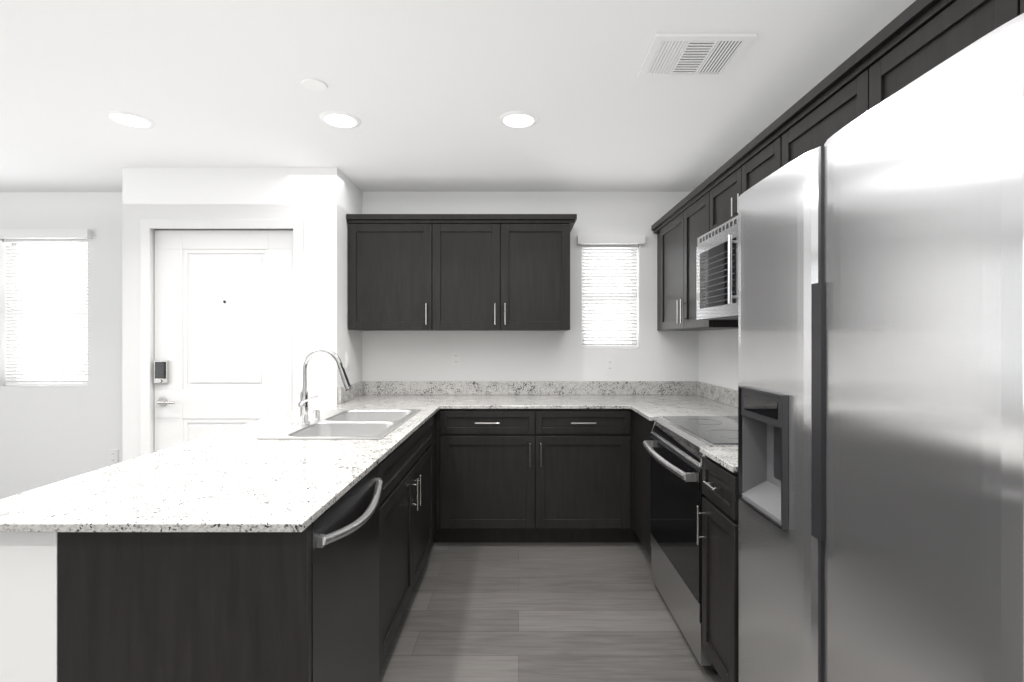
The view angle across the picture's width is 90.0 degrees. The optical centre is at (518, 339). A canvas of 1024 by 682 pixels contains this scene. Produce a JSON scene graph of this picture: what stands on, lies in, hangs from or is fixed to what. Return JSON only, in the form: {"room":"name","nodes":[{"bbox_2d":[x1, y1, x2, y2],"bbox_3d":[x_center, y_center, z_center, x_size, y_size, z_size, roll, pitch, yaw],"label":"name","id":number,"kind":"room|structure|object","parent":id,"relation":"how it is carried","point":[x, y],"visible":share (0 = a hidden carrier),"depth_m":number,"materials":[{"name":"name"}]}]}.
{"room":"kitchen","nodes":[
{"label":"kitchen","id":0,"kind":"room"},
{"bbox_2d":[0,192,121,498],"bbox_3d":[-4.162,0.106,3.995,3.176,2.460,0.150,0,0,0],"label":"wall","id":1,"kind":"structure","parent":0,"point":[50,434],"depth_m":3.92,"materials":[{"name":"white paint"}]},
{"bbox_2d":[12,243,87,382],"bbox_3d":[-3.635,-0.209,4.040,0.668,1.139,0.050,0,0,0],"label":"window","id":2,"kind":"structure","parent":1,"relation":"in","point":[17,244],"depth_m":4.02,"materials":[{"name":"white"}]},
{"bbox_2d":[0,229,91,384],"bbox_3d":[-3.635,-0.237,3.930,0.740,1.189,0.110,0,0,0],"label":"window blind","id":3,"kind":"object","parent":2,"relation":"attached to","point":[75,236],"visible":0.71,"depth_m":3.96,"materials":[{"name":"white plastic"}]},
{"bbox_2d":[23,245,87,379],"bbox_3d":[-3.635,-0.209,4.084,0.770,1.241,0.004,0,0,0],"label":"window left view","id":4,"kind":"object","parent":2,"relation":"attached to","point":[55,319],"depth_m":4.08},
{"bbox_2d":[108,450,117,464],"bbox_3d":[-3.100,0.903,3.915,0.072,0.116,0.008,0,0,0],"label":"outlet","id":5,"kind":"object","parent":1,"relation":"attached to","point":[112,457],"visible":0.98,"depth_m":3.91,"materials":[{"name":"white plastic"}]},
{"bbox_2d":[122,168,361,461],"bbox_3d":[-1.892,0.106,3.712,1.404,2.460,0.717,0,0,0],"label":"wall","id":6,"kind":"structure","parent":0,"point":[321,202],"depth_m":3.35,"materials":[{"name":"white paint"}]},
{"bbox_2d":[140,219,302,455],"bbox_3d":[-1.938,0.277,3.414,1.058,2.119,0.155,0,0,0],"label":"door frame","id":7,"kind":"structure","parent":6,"relation":"attached to","point":[148,227],"depth_m":3.34,"materials":[{"name":"white wood"}]},
{"bbox_2d":[154,230,292,450],"bbox_3d":[-1.937,0.304,3.369,0.932,2.047,0.108,0,0,0],"label":"entry door","id":8,"kind":"structure","parent":6,"relation":"in","point":[223,360],"depth_m":3.38,"materials":[{"name":"white wood"}]},
{"bbox_2d":[346,352,349,368],"bbox_3d":[-1.185,0.148,3.560,0.008,0.116,0.072,0,0,0],"label":"switch","id":9,"kind":"object","parent":6,"relation":"attached to","point":[347,360],"visible":1,"depth_m":3.55,"materials":[{"name":"white plastic"}]},
{"bbox_2d":[0,0,915,191],"bbox_3d":[-2.115,-1.174,0.160,7.270,0.100,7.820,0,0,0],"label":"ceiling","id":10,"kind":"structure","parent":0,"point":[428,93],"depth_m":2.29,"materials":[{"name":"white paint"}]},
{"bbox_2d":[106,111,155,127],"bbox_3d":[-1.980,-1.120,2.620,0.202,0.007,0.202,0,0,0],"label":"recessed light","id":11,"kind":"object","parent":10,"relation":"in","point":[130,119],"visible":1,"depth_m":2.60,"materials":[{"name":"white plastic"}]},
{"bbox_2d":[301,78,327,90],"bbox_3d":[-0.900,-1.121,2.260,0.108,0.005,0.108,0,0,0],"label":"smoke detector","id":12,"kind":"object","parent":10,"relation":"attached to","point":[314,84],"visible":1,"depth_m":2.25,"materials":[{"name":"white plastic"}]},
{"bbox_2d":[320,111,360,127],"bbox_3d":[-0.910,-1.120,2.620,0.202,0.007,0.202,0,0,0],"label":"recessed light","id":13,"kind":"object","parent":10,"relation":"in","point":[339,119],"visible":1,"depth_m":2.60,"materials":[{"name":"white plastic"}]},
{"bbox_2d":[499,111,537,127],"bbox_3d":[0.000,-1.120,2.620,0.202,0.007,0.202,0,0,0],"label":"recessed light","id":14,"kind":"object","parent":10,"relation":"in","point":[518,119],"visible":1,"depth_m":2.60,"materials":[{"name":"white plastic"}]},
{"bbox_2d":[637,33,756,77],"bbox_3d":[0.690,-1.118,2.030,0.370,0.011,0.300,0,0,0],"label":"ceiling vent","id":15,"kind":"object","parent":10,"relation":"in","point":[693,55],"visible":1,"depth_m":2.01,"materials":[{"name":"white plastic"}]},
{"bbox_2d":[362,192,697,380],"bbox_3d":[0.155,0.106,3.975,2.730,2.460,0.150,0,0,0],"label":"wall","id":16,"kind":"structure","parent":0,"point":[655,355],"depth_m":3.90,"materials":[{"name":"white paint"}]},
{"bbox_2d":[346,218,441,330],"bbox_3d":[-0.864,-0.445,3.723,0.644,0.762,0.347,0,0,0],"label":"upper cabinet","id":17,"kind":"object","parent":16,"relation":"attached to","point":[395,264],"depth_m":3.56,"materials":[{"name":"black wood"}]},
{"bbox_2d":[452,351,460,366],"bbox_3d":[-0.474,0.151,3.895,0.072,0.116,0.008,0,0,0],"label":"electrical outlet","id":18,"kind":"object","parent":16,"relation":"attached to","point":[456,358],"visible":1,"depth_m":3.89,"materials":[{"name":"white plastic"}]},
{"bbox_2d":[442,218,573,330],"bbox_3d":[-0.149,-0.445,3.723,1.018,0.762,0.347,0,0,0],"label":"upper cabinet","id":19,"kind":"object","parent":16,"relation":"attached to","point":[458,272],"depth_m":3.56,"materials":[{"name":"black wood"}]},
{"bbox_2d":[582,251,635,345],"bbox_3d":[0.700,-0.331,4.030,0.538,0.905,0.071,0,0,0],"label":"window","id":20,"kind":"structure","parent":16,"relation":"in","point":[607,302],"depth_m":4.06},
{"bbox_2d":[577,235,644,347],"bbox_3d":[0.700,-0.358,3.910,0.508,0.853,0.110,0,0,0],"label":"window blind","id":21,"kind":"object","parent":20,"relation":"attached to","point":[591,243],"visible":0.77,"depth_m":3.94,"materials":[{"name":"white plastic"}]},
{"bbox_2d":[605,358,614,372],"bbox_3d":[0.697,0.201,3.895,0.072,0.116,0.008,0,0,0],"label":"electrical outlet","id":22,"kind":"object","parent":16,"relation":"attached to","point":[609,365],"visible":1,"depth_m":3.89,"materials":[{"name":"white plastic"}]},
{"bbox_2d":[379,542,722,681],"bbox_3d":[-2.115,1.386,0.160,7.270,0.100,7.820,0,0,0],"label":"floor","id":23,"kind":"structure","parent":0,"point":[537,612],"depth_m":2.43,"materials":[{"name":"grey wood"}]},
{"bbox_2d":[0,532,57,681],"bbox_3d":[-1.205,0.891,2.288,0.200,0.890,2.126,0,0,0],"label":"wall","id":24,"kind":"structure","parent":23,"relation":"on","point":[28,606],"depth_m":1.23,"materials":[{"name":"white paint"}]},
{"bbox_2d":[214,448,436,681],"bbox_3d":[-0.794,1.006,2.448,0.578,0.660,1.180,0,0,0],"label":"base cabinet","id":25,"kind":"object","parent":23,"relation":"on","point":[263,580],"depth_m":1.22,"materials":[{"name":"black wood"}]},
{"bbox_2d":[0,409,435,531],"bbox_3d":[-0.932,0.433,2.210,0.875,0.021,2.070,0,0,0],"label":"countertop","id":26,"kind":"structure","parent":25,"relation":"on","point":[240,478],"depth_m":1.46,"materials":[{"name":"white stone"}]},
{"bbox_2d":[298,348,351,424],"bbox_3d":[-0.944,0.230,2.553,0.259,0.370,0.208,0,0,0],"label":"faucet","id":27,"kind":"object","parent":26,"relation":"on","point":[303,402],"visible":1,"depth_m":2.49,"materials":[{"name":"silver metal"}]},
{"bbox_2d":[257,409,420,439],"bbox_3d":[-0.840,0.508,2.590,0.520,0.185,0.880,0,0,0],"label":"sink","id":28,"kind":"object","parent":26,"relation":"in","point":[356,424],"visible":0.38,"depth_m":2.57,"materials":[{"name":"silver metal"}]},
{"bbox_2d":[312,464,382,681],"bbox_3d":[-0.764,0.894,1.552,0.631,0.884,0.604,0,0,0],"label":"dishwasher","id":29,"kind":"object","parent":23,"relation":"on","point":[345,587],"visible":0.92,"depth_m":1.51,"materials":[{"name":"black metal"}]},
{"bbox_2d":[397,444,436,447],"bbox_3d":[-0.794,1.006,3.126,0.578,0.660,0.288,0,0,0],"label":"base cabinet","id":30,"kind":"object","parent":23,"relation":"on","point":[401,445],"depth_m":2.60,"materials":[{"name":"black wood"}]},
{"bbox_2d":[433,409,448,541],"bbox_3d":[-0.803,0.891,3.570,0.715,0.890,0.600,0,0,0],"label":"base cabinet","id":31,"kind":"object","parent":23,"relation":"on","point":[442,533],"depth_m":3.27,"materials":[{"name":"black wood"}]},
{"bbox_2d":[449,409,632,541],"bbox_3d":[0.108,0.891,3.570,1.216,0.890,0.600,0,0,0],"label":"base cabinet","id":32,"kind":"object","parent":23,"relation":"on","point":[535,475],"depth_m":3.28,"materials":[{"name":"black wood"}]},
{"bbox_2d":[294,381,728,411],"bbox_3d":[-0.001,0.382,3.452,2.738,0.124,0.893,0,0,0],"label":"countertop","id":33,"kind":"structure","parent":32,"relation":"on","point":[437,395],"depth_m":3.84,"materials":[{"name":"white stone"}]},
{"bbox_2d":[633,411,640,541],"bbox_3d":[0.999,0.891,3.570,0.681,0.890,0.600,0,0,0],"label":"base cabinet","id":34,"kind":"object","parent":23,"relation":"on","point":[635,538],"depth_m":3.29,"materials":[{"name":"black wood"}]},
{"bbox_2d":[634,411,697,557],"bbox_3d":[1.040,0.891,3.036,0.600,0.890,0.504,0,0,0],"label":"base cabinet","id":35,"kind":"object","parent":23,"relation":"on","point":[643,427],"depth_m":3.06,"materials":[{"name":"black wood"}]},
{"bbox_2d":[636,389,737,420],"bbox_3d":[1.039,0.382,3.014,0.658,0.124,0.462,0,0,0],"label":"countertop","id":36,"kind":"structure","parent":35,"relation":"on","point":[650,403],"depth_m":3.35,"materials":[{"name":"white stone"}]},
{"bbox_2d":[643,416,737,673],"bbox_3d":[1.000,0.871,2.400,0.717,0.930,0.758,0,0,0],"label":"range","id":37,"kind":"object","parent":23,"relation":"on","point":[673,445],"visible":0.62,"depth_m":2.31,"materials":[{"name":"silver metal"}]},
{"bbox_2d":[698,456,737,681],"bbox_3d":[1.030,0.891,1.861,0.620,0.890,0.310,0,0,0],"label":"base cabinet","id":38,"kind":"object","parent":23,"relation":"on","point":[719,513],"depth_m":1.84,"materials":[{"name":"black wood"}]},
{"bbox_2d":[692,413,737,471],"bbox_3d":[1.040,0.382,1.861,0.656,0.124,0.313,0,0,0],"label":"countertop","id":39,"kind":"structure","parent":38,"relation":"on","point":[727,457],"depth_m":1.91,"materials":[{"name":"white stone"}]},
{"bbox_2d":[738,13,1023,681],"bbox_3d":[1.022,0.430,1.198,0.656,1.812,0.996,0,0,0],"label":"refrigerator","id":40,"kind":"object","parent":23,"relation":"on","point":[881,392],"visible":1,"depth_m":0.97,"materials":[{"name":"grey metal"}]},
{"bbox_2d":[698,329,737,390],"bbox_3d":[1.445,0.106,0.150,0.150,2.460,7.500,0,0,0],"label":"wall","id":41,"kind":"structure","parent":0,"point":[717,357],"depth_m":3.50,"materials":[{"name":"white paint"}]},
{"bbox_2d":[651,208,678,330],"bbox_3d":[1.201,-0.445,3.524,0.332,0.762,0.744,0,0,0],"label":"upper cabinet","id":42,"kind":"object","parent":41,"relation":"attached to","point":[667,231],"depth_m":3.56,"materials":[{"name":"black wood"}]},
{"bbox_2d":[679,184,737,330],"bbox_3d":[1.201,-0.445,3.025,0.332,0.762,0.487,0,0,0],"label":"upper cabinet","id":43,"kind":"object","parent":41,"relation":"attached to","point":[693,212],"depth_m":3.09,"materials":[{"name":"black wood"}]},
{"bbox_2d":[707,164,730,231],"bbox_3d":[1.201,-0.689,2.553,0.332,0.274,0.450,0,0,0],"label":"upper cabinet","id":44,"kind":"object","parent":41,"relation":"attached to","point":[719,190],"depth_m":2.65,"materials":[{"name":"black wood"}]},
{"bbox_2d":[731,120,786,218],"bbox_3d":[1.201,-0.689,2.199,0.332,0.274,0.467,0,0,0],"label":"upper cabinet","id":45,"kind":"object","parent":41,"relation":"attached to","point":[761,160],"depth_m":2.21,"materials":[{"name":"black wood"}]},
{"bbox_2d":[696,215,737,319],"bbox_3d":[1.144,-0.325,2.400,0.445,0.446,0.754,0,0,0],"label":"over-the-range microwave","id":46,"kind":"object","parent":45,"relation":"attached to","point":[716,273],"visible":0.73,"depth_m":2.48,"materials":[{"name":"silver metal"}]},
{"bbox_2d":[787,0,982,163],"bbox_3d":[1.201,-0.662,1.541,0.332,0.327,1.067,0,0,0],"label":"upper cabinet","id":47,"kind":"object","parent":41,"relation":"attached to","point":[915,40],"depth_m":1.43,"materials":[{"name":"black wood"}]},
{"bbox_2d":[983,0,1023,35],"bbox_3d":[1.201,-0.662,0.896,0.332,0.327,0.433,0,0,0],"label":"upper cabinet","id":48,"kind":"object","parent":41,"relation":"attached to","point":[996,13],"depth_m":1.10,"materials":[{"name":"black wood"}]}
]}

